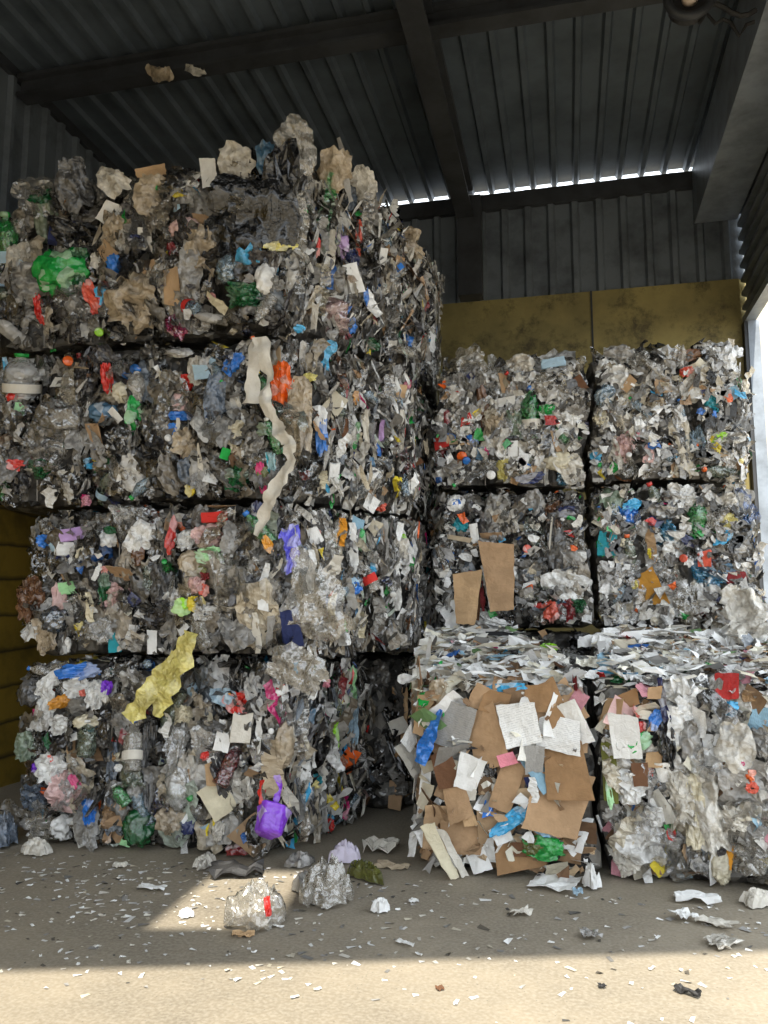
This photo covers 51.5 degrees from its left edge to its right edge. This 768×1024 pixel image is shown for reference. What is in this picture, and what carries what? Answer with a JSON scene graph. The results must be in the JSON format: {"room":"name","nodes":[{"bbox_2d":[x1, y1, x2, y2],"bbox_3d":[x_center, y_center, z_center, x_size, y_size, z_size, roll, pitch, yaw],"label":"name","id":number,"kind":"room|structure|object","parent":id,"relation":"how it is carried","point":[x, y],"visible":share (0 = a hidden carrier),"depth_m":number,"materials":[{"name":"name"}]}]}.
{"room":"waste site","nodes":[
{"label":"waste site","id":0,"kind":"room"},
{"bbox_2d":[0,51,134,786],"bbox_3d":[-4.563,-1.532,2.284,0.120,6.620,16.000,-2,-7,13],"label":"wall","id":1,"kind":"structure","parent":0,"point":[33,138],"depth_m":7.33,"materials":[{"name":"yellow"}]},
{"bbox_2d":[0,0,738,204],"bbox_3d":[-0.484,-4.446,4.808,6.920,0.049,10.139,-2,-7,13],"label":"ceiling","id":2,"kind":"structure","parent":0,"point":[618,93],"depth_m":7.74,"materials":[{"name":"metal"}]},
{"bbox_2d":[16,0,662,105],"bbox_3d":[-0.302,-4.023,6.729,6.300,0.210,0.160,-2,-7,13],"label":"cross beam","id":3,"kind":"structure","parent":2,"relation":"attached to","point":[449,18],"depth_m":6.79,"materials":[{"name":"metal"}]},
{"bbox_2d":[145,64,173,82],"bbox_3d":[-1.964,-3.828,6.930,0.273,0.214,0.073,-2,-7,13],"label":"scrap","id":4,"kind":"object","parent":3,"relation":"hanging from","point":[158,74],"visible":1,"depth_m":6.92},
{"bbox_2d":[395,0,472,217],"bbox_3d":[-0.015,-4.145,5.163,0.200,0.375,8.550,-2,-7,13],"label":"beam","id":5,"kind":"structure","parent":2,"relation":"attached to","point":[427,56],"depth_m":7.25,"materials":[{"name":"metal"}]},
{"bbox_2d":[663,0,714,25],"bbox_3d":[2.207,-3.873,5.797,0.374,0.749,0.200,-2,-7,13],"label":"lamp","id":6,"kind":"object","parent":2,"relation":"hanging from","point":[680,12],"visible":1,"depth_m":5.70,"materials":[{"name":"metal"}]},
{"bbox_2d":[698,1,756,37],"bbox_3d":[2.457,-3.525,5.705,0.385,0.257,0.091,-2,-7,13],"label":"cable","id":7,"kind":"object","parent":6,"relation":"hanging from","point":[725,8],"visible":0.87,"depth_m":5.69,"materials":[{"name":"rubber"}]},
{"bbox_2d":[692,0,767,223],"bbox_3d":[2.700,-4.083,4.642,0.440,0.640,8.770,-2,-7,13],"label":"girder","id":8,"kind":"object","parent":2,"relation":"attached to","point":[733,144],"visible":1,"depth_m":7.30,"materials":[{"name":"grey metal"}]},
{"bbox_2d":[0,780,767,1023],"bbox_3d":[-1.116,0.869,-5.025,60.000,0.001,70.000,-2,-7,13],"label":"floor","id":9,"kind":"structure","parent":0,"point":[176,993],"depth_m":3.60,"materials":[{"name":"concrete"}]},
{"bbox_2d":[0,810,18,847],"bbox_3d":[-2.500,2.064,5.202,0.209,0.220,0.270,-2,-7,13],"label":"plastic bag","id":10,"kind":"object","parent":9,"relation":"on","point":[8,827],"visible":1,"depth_m":5.19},
{"bbox_2d":[20,837,52,855],"bbox_3d":[-2.189,2.102,5.031,0.207,0.100,0.131,-2,-7,13],"label":"scrap","id":11,"kind":"object","parent":9,"relation":"on","point":[36,846],"visible":1,"depth_m":5.00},
{"bbox_2d":[0,653,376,857],"bbox_3d":[-1.355,1.609,5.649,2.448,1.254,1.540,-2,-7,13],"label":"bale","id":12,"kind":"object","parent":9,"relation":"on","point":[190,776],"visible":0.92,"depth_m":5.17,"materials":[{"name":"multicoloured plastic"}]},
{"bbox_2d":[27,665,51,674],"bbox_3d":[-2.294,1.086,5.419,0.220,0.096,0.159,-2,-7,13],"label":"plastic bottle","id":13,"kind":"object","parent":12,"relation":"on","point":[33,669],"depth_m":5.42,"materials":[{"name":"plastic"}]},
{"bbox_2d":[76,720,95,757],"bbox_3d":[-1.939,1.477,5.210,0.119,0.241,0.120,-2,-7,13],"label":"plastic bottle","id":14,"kind":"object","parent":12,"relation":"on","point":[87,728],"depth_m":5.22,"materials":[{"name":"plastic"}]},
{"bbox_2d":[111,783,131,807],"bbox_3d":[-1.674,1.809,5.085,0.133,0.154,0.086,-2,-7,13],"label":"plastic bottle","id":15,"kind":"object","parent":12,"relation":"on","point":[120,789],"depth_m":5.13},
{"bbox_2d":[121,720,142,771],"bbox_3d":[-1.607,1.497,5.103,0.148,0.329,0.168,-2,-7,13],"label":"plastic bottle","id":16,"kind":"object","parent":12,"relation":"on","point":[132,742],"depth_m":5.14,"materials":[{"name":"plastic"}]},
{"bbox_2d":[122,630,197,722],"bbox_3d":[-1.406,1.024,4.955,0.488,0.581,0.065,-1,-7,9],"label":"hanging bag","id":17,"kind":"object","parent":12,"relation":"hanging from","point":[164,682],"visible":1,"depth_m":4.95,"materials":[{"name":"plastic"}]},
{"bbox_2d":[158,688,188,733],"bbox_3d":[-1.355,1.278,5.124,0.203,0.290,0.088,-2,-7,13],"label":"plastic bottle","id":18,"kind":"object","parent":12,"relation":"on","point":[177,713],"depth_m":5.11,"materials":[{"name":"plastic"}]},
{"bbox_2d":[186,795,207,829],"bbox_3d":[-1.138,1.925,5.041,0.166,0.295,0.209,-2,-7,13],"label":"plastic bottle","id":19,"kind":"object","parent":12,"relation":"on","point":[196,805],"depth_m":5.01,"materials":[{"name":"plastic"}]},
{"bbox_2d":[15,500,421,659],"bbox_3d":[-1.171,0.500,5.774,2.782,1.088,1.472,-2,-7,13],"label":"bale","id":20,"kind":"object","parent":12,"relation":"on","point":[115,583],"visible":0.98,"depth_m":5.32,"materials":[{"name":"multicoloured plastic"}]},
{"bbox_2d":[38,519,54,551],"bbox_3d":[-2.280,0.189,5.522,0.217,0.280,0.137,-2,-7,13],"label":"plastic bottle","id":21,"kind":"object","parent":20,"relation":"on","point":[46,539],"depth_m":5.48,"materials":[{"name":"plastic"}]},
{"bbox_2d":[99,513,116,525],"bbox_3d":[-1.875,0.079,5.560,0.111,0.114,0.300,-2,-7,13],"label":"plastic bottle","id":22,"kind":"object","parent":20,"relation":"on","point":[105,519],"depth_m":5.47,"materials":[{"name":"plastic"}]},
{"bbox_2d":[161,559,178,577],"bbox_3d":[-1.442,0.392,5.337,0.107,0.140,0.276,-2,-7,13],"label":"plastic bottle","id":23,"kind":"object","parent":20,"relation":"on","point":[169,567],"depth_m":5.29,"materials":[{"name":"plastic"}]},
{"bbox_2d":[190,620,212,651],"bbox_3d":[-1.188,0.739,5.156,0.206,0.325,0.123,-2,-7,13],"label":"plastic bottle","id":24,"kind":"object","parent":20,"relation":"on","point":[204,628],"depth_m":5.14,"materials":[{"name":"plastic"}]},
{"bbox_2d":[0,332,419,515],"bbox_3d":[-1.343,-0.579,5.944,3.094,1.228,1.536,-2,-7,13],"label":"bale","id":25,"kind":"object","parent":20,"relation":"on","point":[100,428],"visible":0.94,"depth_m":5.51,"materials":[{"name":"multicoloured plastic"}]},
{"bbox_2d":[2,353,41,402],"bbox_3d":[-2.597,-0.952,5.720,0.269,0.370,0.282,-2,-7,13],"label":"plastic bottle","id":26,"kind":"object","parent":25,"relation":"on","point":[22,379],"depth_m":5.70,"materials":[{"name":"plastic"}]},
{"bbox_2d":[62,411,74,446],"bbox_3d":[-2.200,-0.579,5.555,0.125,0.250,0.127,-2,-7,13],"label":"plastic bottle","id":27,"kind":"object","parent":25,"relation":"on","point":[68,417],"depth_m":5.57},
{"bbox_2d":[95,470,113,505],"bbox_3d":[-1.935,-0.162,5.523,0.214,0.221,0.236,-2,-7,13],"label":"plastic bottle","id":28,"kind":"object","parent":25,"relation":"on","point":[104,479],"depth_m":5.52,"materials":[{"name":"plastic"}]},
{"bbox_2d":[126,367,144,406],"bbox_3d":[-1.721,-0.840,5.520,0.152,0.316,0.146,-2,-7,13],"label":"plastic bottle","id":29,"kind":"object","parent":25,"relation":"on","point":[135,376],"depth_m":5.51,"materials":[{"name":"plastic"}]},
{"bbox_2d":[128,477,149,500],"bbox_3d":[-1.610,-0.199,5.409,0.239,0.246,0.108,-2,-7,13],"label":"plastic bottle","id":30,"kind":"object","parent":25,"relation":"on","point":[134,483],"depth_m":5.41,"materials":[{"name":"plastic"}]},
{"bbox_2d":[0,126,415,366],"bbox_3d":[-1.524,-1.868,6.139,3.394,1.540,1.494,-2,-7,13],"label":"bale","id":31,"kind":"object","parent":25,"relation":"on","point":[268,245],"visible":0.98,"depth_m":5.64,"materials":[{"name":"multicoloured plastic"}]},
{"bbox_2d":[0,211,19,272],"bbox_3d":[-2.778,-1.965,5.899,0.184,0.468,0.234,-2,-7,13],"label":"plastic bottle","id":32,"kind":"object","parent":31,"relation":"on","point":[12,228],"depth_m":5.91,"materials":[{"name":"plastic"}]},
{"bbox_2d":[0,319,25,350],"bbox_3d":[-2.700,-1.301,5.786,0.273,0.110,0.098,41,12,-23],"label":"plastic bottle","id":33,"kind":"object","parent":31,"relation":"on","point":[8,330],"depth_m":5.76,"materials":[{"name":"plastic"}]},
{"bbox_2d":[155,184,184,198],"bbox_3d":[-1.498,-2.256,5.635,0.278,0.156,0.085,-2,-7,13],"label":"plastic bottle","id":34,"kind":"object","parent":31,"relation":"on","point":[174,191],"depth_m":5.64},
{"bbox_2d":[180,299,200,314],"bbox_3d":[-1.381,-1.425,5.521,0.285,0.184,0.185,-2,-7,13],"label":"plastic bottle","id":35,"kind":"object","parent":31,"relation":"on","point":[187,306],"depth_m":5.47,"materials":[{"name":"plastic"}]},
{"bbox_2d":[194,312,227,325],"bbox_3d":[-1.183,-1.327,5.460,0.233,0.072,0.064,7,3,-16],"label":"plastic bottle","id":36,"kind":"object","parent":31,"relation":"on","point":[203,318],"depth_m":5.45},
{"bbox_2d":[254,297,277,322],"bbox_3d":[-0.784,-1.395,5.354,0.109,0.310,0.099,21,-24,18],"label":"plastic bottle","id":37,"kind":"object","parent":31,"relation":"on","point":[265,308],"depth_m":5.35,"materials":[{"name":"plastic"}]},
{"bbox_2d":[382,219,391,247],"bbox_3d":[-0.001,-2.188,6.202,0.122,0.284,0.099,-2,-7,13],"label":"plastic bottle","id":38,"kind":"object","parent":31,"relation":"on","point":[385,222],"depth_m":6.17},
{"bbox_2d":[397,342,415,357],"bbox_3d":[0.111,-1.272,6.218,0.278,0.151,0.094,0,-7,-3],"label":"plastic bottle","id":39,"kind":"object","parent":31,"relation":"on","point":[402,344],"depth_m":6.22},
{"bbox_2d":[209,353,223,381],"bbox_3d":[-1.126,-0.963,5.369,0.148,0.239,0.131,-2,-7,13],"label":"plastic bottle","id":40,"kind":"object","parent":25,"relation":"on","point":[216,360],"depth_m":5.34,"materials":[{"name":"plastic"}]},
{"bbox_2d":[242,336,295,536],"bbox_3d":[-0.727,-0.493,5.043,0.417,1.303,0.124,-5,-9,36],"label":"sheet","id":41,"kind":"object","parent":25,"relation":"hanging from","point":[259,359],"visible":1,"depth_m":5.05,"materials":[{"name":"plastic film"}]},
{"bbox_2d":[263,417,282,454],"bbox_3d":[-0.725,-0.496,5.232,0.102,0.240,0.164,-2,-7,13],"label":"plastic bottle","id":42,"kind":"object","parent":25,"relation":"on","point":[271,446],"depth_m":5.25,"materials":[{"name":"plastic"}]},
{"bbox_2d":[339,392,346,417],"bbox_3d":[-0.308,-0.803,5.584,0.095,0.280,0.094,-2,-7,13],"label":"plastic bottle","id":43,"kind":"object","parent":25,"relation":"on","point":[342,395],"depth_m":5.56,"materials":[{"name":"plastic"}]},
{"bbox_2d":[361,390,380,406],"bbox_3d":[-0.087,-0.818,5.836,0.118,0.126,0.281,-2,-7,13],"label":"plastic bottle","id":44,"kind":"object","parent":25,"relation":"on","point":[372,398],"depth_m":5.81,"materials":[{"name":"plastic"}]},
{"bbox_2d":[401,473,409,494],"bbox_3d":[0.144,-0.216,6.004,0.080,0.227,0.072,-8,-16,-3],"label":"plastic bottle","id":45,"kind":"object","parent":25,"relation":"on","point":[405,487],"depth_m":6.02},
{"bbox_2d":[242,510,277,554],"bbox_3d":[-0.783,0.135,5.164,0.238,0.288,0.182,-2,-7,13],"label":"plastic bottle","id":46,"kind":"object","parent":20,"relation":"on","point":[266,543],"depth_m":5.16,"materials":[{"name":"plastic"}]},
{"bbox_2d":[285,505,304,522],"bbox_3d":[-0.605,0.072,5.294,0.156,0.233,0.131,-2,-7,13],"label":"plastic bottle","id":47,"kind":"object","parent":20,"relation":"on","point":[295,515],"depth_m":5.30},
{"bbox_2d":[314,568,328,593],"bbox_3d":[-0.426,0.455,5.306,0.068,0.182,0.185,-4,-8,30],"label":"plastic bottle","id":48,"kind":"object","parent":20,"relation":"on","point":[321,575],"depth_m":5.31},
{"bbox_2d":[331,511,348,539],"bbox_3d":[-0.323,0.111,5.474,0.154,0.236,0.092,-2,-7,13],"label":"plastic bottle","id":49,"kind":"object","parent":20,"relation":"on","point":[339,528],"depth_m":5.45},
{"bbox_2d":[336,573,362,599],"bbox_3d":[-0.250,0.518,5.475,0.180,0.203,0.246,-2,-7,13],"label":"plastic bottle","id":50,"kind":"object","parent":20,"relation":"on","point":[350,587],"depth_m":5.44,"materials":[{"name":"plastic"}]},
{"bbox_2d":[357,553,380,592],"bbox_3d":[-0.122,0.413,5.594,0.200,0.317,0.126,-2,-7,13],"label":"plastic bottle","id":51,"kind":"object","parent":20,"relation":"on","point":[368,562],"depth_m":5.60,"materials":[{"name":"plastic"}]},
{"bbox_2d":[385,575,395,596],"bbox_3d":[0.035,0.490,5.753,0.161,0.258,0.284,-2,-7,13],"label":"plastic bottle","id":52,"kind":"object","parent":20,"relation":"on","point":[390,580],"depth_m":5.67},
{"bbox_2d":[212,743,240,788],"bbox_3d":[-0.987,1.591,4.994,0.151,0.264,0.159,-2,-7,13],"label":"plastic bottle","id":53,"kind":"object","parent":12,"relation":"on","point":[224,776],"depth_m":5.00,"materials":[{"name":"plastic"}]},
{"bbox_2d":[230,743,247,766],"bbox_3d":[-0.934,1.524,5.083,0.265,0.266,0.154,-2,-7,13],"label":"plastic bottle","id":54,"kind":"object","parent":12,"relation":"on","point":[238,751],"depth_m":5.04,"materials":[{"name":"plastic"}]},
{"bbox_2d":[254,774,291,839],"bbox_3d":[-0.655,1.735,4.689,0.215,0.365,0.242,-2,-7,13],"label":"plastic bag","id":55,"kind":"object","parent":12,"relation":"hanging from","point":[272,818],"visible":1,"depth_m":4.62,"materials":[{"name":"plastic"}]},
{"bbox_2d":[334,793,358,827],"bbox_3d":[-0.274,2.134,5.711,0.182,0.223,0.192,-2,-7,13],"label":"plastic bottle","id":56,"kind":"object","parent":12,"relation":"on","point":[348,803],"depth_m":5.69,"materials":[{"name":"plastic"}]},
{"bbox_2d":[192,851,216,870],"bbox_3d":[-1.075,2.084,4.787,0.112,0.075,0.208,-2,-7,13],"label":"scrap","id":57,"kind":"object","parent":9,"relation":"on","point":[204,861],"visible":0.98,"depth_m":4.75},
{"bbox_2d":[208,858,263,879],"bbox_3d":[-0.854,2.063,4.605,0.308,0.068,0.170,1,-7,-5],"label":"plastic scrap","id":58,"kind":"object","parent":9,"relation":"on","point":[218,867],"visible":1,"depth_m":4.56,"materials":[{"name":"plastic"}]},
{"bbox_2d":[223,878,285,923],"bbox_3d":[-0.621,1.898,3.896,0.273,0.218,0.235,-3,-8,20],"label":"film","id":59,"kind":"object","parent":9,"relation":"on","point":[271,897],"visible":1,"depth_m":3.91,"materials":[{"name":"plastic"}]},
{"bbox_2d":[264,895,271,916],"bbox_3d":[-0.552,1.868,3.778,0.067,0.096,0.016,10,-37,14],"label":"print","id":60,"kind":"object","parent":59,"relation":"attached to","point":[267,905],"depth_m":3.77,"materials":[{"name":"plastic"}]},
{"bbox_2d":[159,651,415,810],"bbox_3d":[-0.783,1.782,6.957,2.595,1.233,1.309,-2,-7,13],"label":"bale","id":61,"kind":"object","parent":9,"relation":"on","point":[392,783],"visible":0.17,"depth_m":6.17,"materials":[{"name":"plastic"}]},
{"bbox_2d":[392,519,441,653],"bbox_3d":[-0.770,0.662,7.121,2.613,1.141,1.357,-2,-7,13],"label":"bale","id":62,"kind":"object","parent":61,"relation":"on","point":[426,594],"visible":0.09,"depth_m":6.66,"materials":[{"name":"plastic"}]},
{"bbox_2d":[363,381,446,525],"bbox_3d":[-0.812,-0.433,7.264,2.715,1.186,1.365,-2,-7,13],"label":"bale","id":63,"kind":"object","parent":62,"relation":"on","point":[428,488],"visible":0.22,"depth_m":6.67,"materials":[{"name":"plastic"}]},
{"bbox_2d":[393,226,444,403],"bbox_3d":[-0.773,-1.690,7.419,2.598,1.463,1.395,-2,-7,13],"label":"bale","id":64,"kind":"object","parent":63,"relation":"on","point":[422,276],"visible":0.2,"depth_m":6.81,"materials":[{"name":"plastic"}]},
{"bbox_2d":[284,851,315,867],"bbox_3d":[-0.507,2.078,4.794,0.159,0.088,0.151,-2,-7,13],"label":"scrap","id":65,"kind":"object","parent":9,"relation":"on","point":[300,859],"visible":1,"depth_m":4.76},
{"bbox_2d":[291,870,322,894],"bbox_3d":[-0.422,2.023,4.395,0.187,0.096,0.219,3,-8,-25],"label":"scrap","id":66,"kind":"object","parent":9,"relation":"on","point":[296,883],"visible":0.61,"depth_m":4.35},
{"bbox_2d":[299,853,353,902],"bbox_3d":[-0.281,1.924,4.191,0.228,0.232,0.327,-6,-10,40],"label":"film","id":67,"kind":"object","parent":9,"relation":"on","point":[341,874],"visible":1,"depth_m":4.21,"materials":[{"name":"plastic"}]},
{"bbox_2d":[328,839,360,862],"bbox_3d":[-0.234,2.065,4.873,0.197,0.134,0.149,-2,-7,13],"label":"paper wad","id":68,"kind":"object","parent":9,"relation":"on","point":[346,852],"visible":0.98,"depth_m":4.83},
{"bbox_2d":[346,859,383,884],"bbox_3d":[-0.088,2.049,4.571,0.342,0.089,0.147,-7,-10,44],"label":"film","id":69,"kind":"object","parent":9,"relation":"on","point":[366,870],"visible":1,"depth_m":4.53,"materials":[{"name":"plastic"}]},
{"bbox_2d":[370,897,389,912],"bbox_3d":[-0.015,1.997,4.057,0.085,0.062,0.101,-7,-10,43],"label":"paper wad","id":70,"kind":"object","parent":9,"relation":"on","point":[380,905],"visible":1,"depth_m":4.04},
{"bbox_2d":[362,836,399,853],"bbox_3d":[-0.020,2.110,5.073,0.230,0.076,0.200,-1,-7,6],"label":"scrap","id":71,"kind":"object","parent":9,"relation":"on","point":[373,842],"visible":1,"depth_m":5.03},
{"bbox_2d":[0,852,767,1023],"bbox_3d":[-0.526,1.957,3.539,6.505,0.012,2.305,-2,-7,13],"label":"crumbs","id":72,"kind":"object","parent":9,"relation":"on","point":[125,896],"visible":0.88,"depth_m":3.90,"materials":[{"name":"paper"}]},
{"bbox_2d":[374,859,411,869],"bbox_3d":[0.049,2.103,4.747,0.213,0.033,0.093,-2,-8,17],"label":"scrap","id":73,"kind":"object","parent":9,"relation":"on","point":[380,863],"visible":0.98,"depth_m":4.74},
{"bbox_2d":[420,822,458,879],"bbox_3d":[0.326,1.917,4.510,0.251,0.337,0.058,3,-8,-24],"label":"board","id":74,"kind":"object","parent":9,"relation":"on","point":[430,832],"visible":1,"depth_m":4.51,"materials":[{"name":"cardboard"}]},
{"bbox_2d":[436,828,468,877],"bbox_3d":[0.398,1.940,4.534,0.225,0.292,0.046,4,-8,-26],"label":"board","id":75,"kind":"object","parent":9,"relation":"on","point":[443,834],"visible":1,"depth_m":4.53,"materials":[{"name":"cardboard"}]},
{"bbox_2d":[394,623,601,877],"bbox_3d":[0.754,1.468,5.291,1.262,1.433,1.578,-2,-7,13],"label":"bale","id":76,"kind":"object","parent":9,"relation":"on","point":[495,749],"visible":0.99,"depth_m":4.65,"materials":[{"name":"cardboard"}]},
{"bbox_2d":[453,569,481,624],"bbox_3d":[0.636,0.648,6.065,0.226,0.423,0.036,-2,-7,13],"label":"cardboard sheet","id":77,"kind":"object","parent":76,"relation":"on","point":[466,585],"visible":1,"depth_m":6.06,"materials":[{"name":"cardboard"}]},
{"bbox_2d":[478,540,514,611],"bbox_3d":[0.858,0.486,6.086,0.276,0.552,0.054,-2,-7,13],"label":"cardboard sheet","id":78,"kind":"object","parent":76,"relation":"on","point":[497,559],"visible":1,"depth_m":6.08,"materials":[{"name":"cardboard"}]},
{"bbox_2d":[513,626,590,684],"bbox_3d":[1.128,1.664,6.714,1.253,1.412,1.402,-2,-7,13],"label":"bale","id":79,"kind":"object","parent":9,"relation":"on","point":[567,641],"visible":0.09,"depth_m":6.14,"materials":[{"name":"plastic"}]},
{"bbox_2d":[429,487,593,628],"bbox_3d":[1.126,0.450,6.908,1.294,1.178,1.465,-2,-7,13],"label":"bale","id":80,"kind":"object","parent":79,"relation":"on","point":[553,582],"visible":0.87,"depth_m":6.24,"materials":[{"name":"multicoloured plastic"}]},
{"bbox_2d":[431,344,592,497],"bbox_3d":[1.137,-0.709,7.029,1.356,1.264,1.485,-2,-7,13],"label":"bale","id":81,"kind":"object","parent":80,"relation":"on","point":[519,424],"visible":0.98,"depth_m":6.38,"materials":[{"name":"multicoloured plastic"}]},
{"bbox_2d":[451,478,468,487],"bbox_3d":[0.660,-0.291,6.426,0.224,0.198,0.120,-2,-7,13],"label":"plastic bottle","id":82,"kind":"object","parent":81,"relation":"on","point":[455,482],"depth_m":6.43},
{"bbox_2d":[520,385,541,440],"bbox_3d":[1.180,-0.788,6.410,0.180,0.455,0.184,-2,-7,13],"label":"plastic bottle","id":83,"kind":"object","parent":81,"relation":"on","point":[530,395],"depth_m":6.36,"materials":[{"name":"plastic"}]},
{"bbox_2d":[527,872,582,891],"bbox_3d":[0.951,2.059,4.436,0.253,0.032,0.243,-4,-8,27],"label":"paper sheet","id":84,"kind":"object","parent":9,"relation":"on","point":[552,881],"visible":1,"depth_m":4.44,"materials":[{"name":"paper"}]},
{"bbox_2d":[582,862,601,888],"bbox_3d":[1.142,2.004,4.416,0.087,0.131,0.132,4,-8,-29],"label":"paper wad","id":85,"kind":"object","parent":9,"relation":"on","point":[590,879],"visible":1,"depth_m":4.38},
{"bbox_2d":[590,626,710,652],"bbox_3d":[2.328,1.627,6.465,1.335,1.415,1.432,-2,-7,13],"label":"bale","id":86,"kind":"object","parent":9,"relation":"on","point":[592,647],"visible":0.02,"depth_m":6.39,"materials":[{"name":"plastic"}]},
{"bbox_2d":[584,481,766,629],"bbox_3d":[2.285,0.405,6.641,1.443,1.161,1.452,-2,-7,13],"label":"bale","id":87,"kind":"object","parent":86,"relation":"on","point":[667,555],"visible":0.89,"depth_m":5.99,"materials":[{"name":"multicoloured plastic"}]},
{"bbox_2d":[624,534,635,558],"bbox_3d":[1.875,0.332,6.080,0.111,0.328,0.133,-2,-7,13],"label":"plastic bottle","id":88,"kind":"object","parent":87,"relation":"on","point":[629,539],"depth_m":6.06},
{"bbox_2d":[646,481,664,500],"bbox_3d":[2.101,-0.077,6.091,0.190,0.303,0.181,-2,-7,13],"label":"plastic bottle","id":89,"kind":"object","parent":87,"relation":"on","point":[652,494],"depth_m":6.08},
{"bbox_2d":[577,337,755,498],"bbox_3d":[2.317,-0.750,6.774,1.436,1.298,1.497,-2,-7,13],"label":"bale","id":90,"kind":"object","parent":87,"relation":"on","point":[668,415],"visible":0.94,"depth_m":6.12,"materials":[{"name":"multicoloured plastic"}]},
{"bbox_2d":[622,452,634,464],"bbox_3d":[1.905,-0.363,6.241,0.106,0.157,0.332,-2,-7,13],"label":"plastic bottle","id":91,"kind":"object","parent":90,"relation":"on","point":[628,458],"depth_m":6.15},
{"bbox_2d":[641,357,661,372],"bbox_3d":[2.124,-1.097,6.196,0.297,0.098,0.089,41,-21,3],"label":"plastic bottle","id":92,"kind":"object","parent":90,"relation":"on","point":[648,365],"depth_m":6.21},
{"bbox_2d":[677,398,686,421],"bbox_3d":[2.280,-0.753,6.108,0.082,0.225,0.105,-2,-7,13],"label":"plastic bottle","id":93,"kind":"object","parent":90,"relation":"on","point":[681,402],"depth_m":6.07,"materials":[{"name":"plastic"}]},
{"bbox_2d":[701,465,740,480],"bbox_3d":[2.555,-0.294,6.007,0.319,0.112,0.163,-2,-7,13],"label":"plastic bottle","id":94,"kind":"object","parent":90,"relation":"on","point":[708,472],"depth_m":5.99,"materials":[{"name":"plastic"}]},
{"bbox_2d":[739,431,750,463],"bbox_3d":[2.723,-0.489,6.039,0.129,0.281,0.219,-2,-7,13],"label":"plastic bottle","id":95,"kind":"object","parent":90,"relation":"on","point":[744,439],"depth_m":5.99,"materials":[{"name":"plastic"}]},
{"bbox_2d":[747,579,763,596],"bbox_3d":[2.665,0.522,5.889,0.251,0.260,0.167,-2,-7,13],"label":"plastic bottle","id":96,"kind":"object","parent":87,"relation":"on","point":[751,583],"depth_m":5.88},
{"bbox_2d":[566,624,767,885],"bbox_3d":[2.031,1.434,5.036,1.697,1.457,1.490,-2,-7,13],"label":"bale","id":97,"kind":"object","parent":9,"relation":"on","point":[678,724],"visible":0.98,"depth_m":4.50,"materials":[{"name":"plastic film"},{"name":"paper"},{"name":"cardboard"}]},
{"bbox_2d":[719,583,767,645],"bbox_3d":[2.496,0.696,5.450,0.344,0.430,0.290,-2,-7,13],"label":"sack","id":98,"kind":"object","parent":97,"relation":"on","point":[746,614],"visible":0.9,"depth_m":5.49,"materials":[{"name":"plastic"}]},
{"bbox_2d":[667,907,698,918],"bbox_3d":[1.484,1.991,3.943,0.117,0.044,0.104,2,-8,-16],"label":"paper scrap","id":99,"kind":"object","parent":9,"relation":"on","point":[684,912],"visible":1,"depth_m":3.94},
{"bbox_2d":[674,983,701,996],"bbox_3d":[1.207,1.903,3.166,0.105,0.034,0.036,-6,-10,41],"label":"rubber shred","id":100,"kind":"object","parent":9,"relation":"on","point":[680,988],"visible":1,"depth_m":3.16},
{"bbox_2d":[674,890,721,904],"bbox_3d":[1.646,2.022,4.188,0.227,0.041,0.116,-2,-7,13],"label":"scrap","id":101,"kind":"object","parent":9,"relation":"on","point":[708,898],"visible":1,"depth_m":4.17,"materials":[{"name":"paper"}]},
{"bbox_2d":[695,914,738,927],"bbox_3d":[1.614,1.987,3.865,0.189,0.027,0.111,-6,-10,40],"label":"paper scrap","id":102,"kind":"object","parent":9,"relation":"on","point":[720,922],"visible":1,"depth_m":3.86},
{"bbox_2d":[703,933,743,948],"bbox_3d":[1.542,1.960,3.644,0.182,0.029,0.130,5,-9,-35],"label":"scrap","id":103,"kind":"object","parent":9,"relation":"on","point":[722,940],"visible":1,"depth_m":3.63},
{"bbox_2d":[739,887,767,908],"bbox_3d":[1.942,1.998,4.156,0.185,0.084,0.123,3,-8,-23],"label":"paper wad","id":104,"kind":"object","parent":9,"relation":"on","point":[753,898],"visible":1,"depth_m":4.11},
{"bbox_2d":[390,175,756,650],"bbox_3d":[0.611,-0.562,9.264,7.060,6.470,0.072,-2,-7,13],"label":"wall","id":105,"kind":"structure","parent":0,"point":[597,274],"depth_m":9.12,"materials":[{"name":"metal"}]},
{"bbox_2d":[457,194,483,301],"bbox_3d":[1.013,-3.092,9.347,0.270,1.210,0.200,-2,-7,13],"label":"wall column","id":106,"kind":"structure","parent":105,"relation":"attached to","point":[470,237],"depth_m":9.24,"materials":[{"name":"metal"}]},
{"bbox_2d":[378,171,692,221],"bbox_3d":[0.393,-3.653,9.696,6.420,0.190,0.080,-2,-7,13],"label":"beam","id":107,"kind":"structure","parent":105,"relation":"attached to","point":[678,181],"depth_m":9.27,"materials":[{"name":"metal"}]},
{"bbox_2d":[737,148,767,322],"bbox_3d":[2.919,-1.310,3.941,0.160,6.600,9.400,-2,-7,13],"label":"wall","id":108,"kind":"structure","parent":0,"point":[753,220],"depth_m":8.11,"materials":[{"name":"metal"}]},
{"bbox_2d":[742,321,763,592],"bbox_3d":[3.896,0.250,8.325,0.035,4.620,0.140,-2,-7,13],"label":"trim","id":109,"kind":"structure","parent":108,"relation":"attached to","point":[753,472],"depth_m":8.40,"materials":[{"name":"metal"}]},
{"bbox_2d":[748,320,767,621],"bbox_3d":[3.977,0.252,8.342,0.115,4.620,0.230,-2,-7,13],"label":"trim","id":110,"kind":"structure","parent":108,"relation":"attached to","point":[759,420],"depth_m":8.36,"materials":[{"name":"grey metal"}]},
{"label":"outside","id":111,"kind":"structure","parent":0,"visible":0},
{"bbox_2d":[757,302,767,451],"bbox_3d":[7.746,-0.140,9.141,6.940,5.600,0.300,-2,-7,13],"label":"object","id":112,"kind":"structure","parent":111,"point":[763,317],"depth_m":9.92,"materials":[{"name":"concrete"}]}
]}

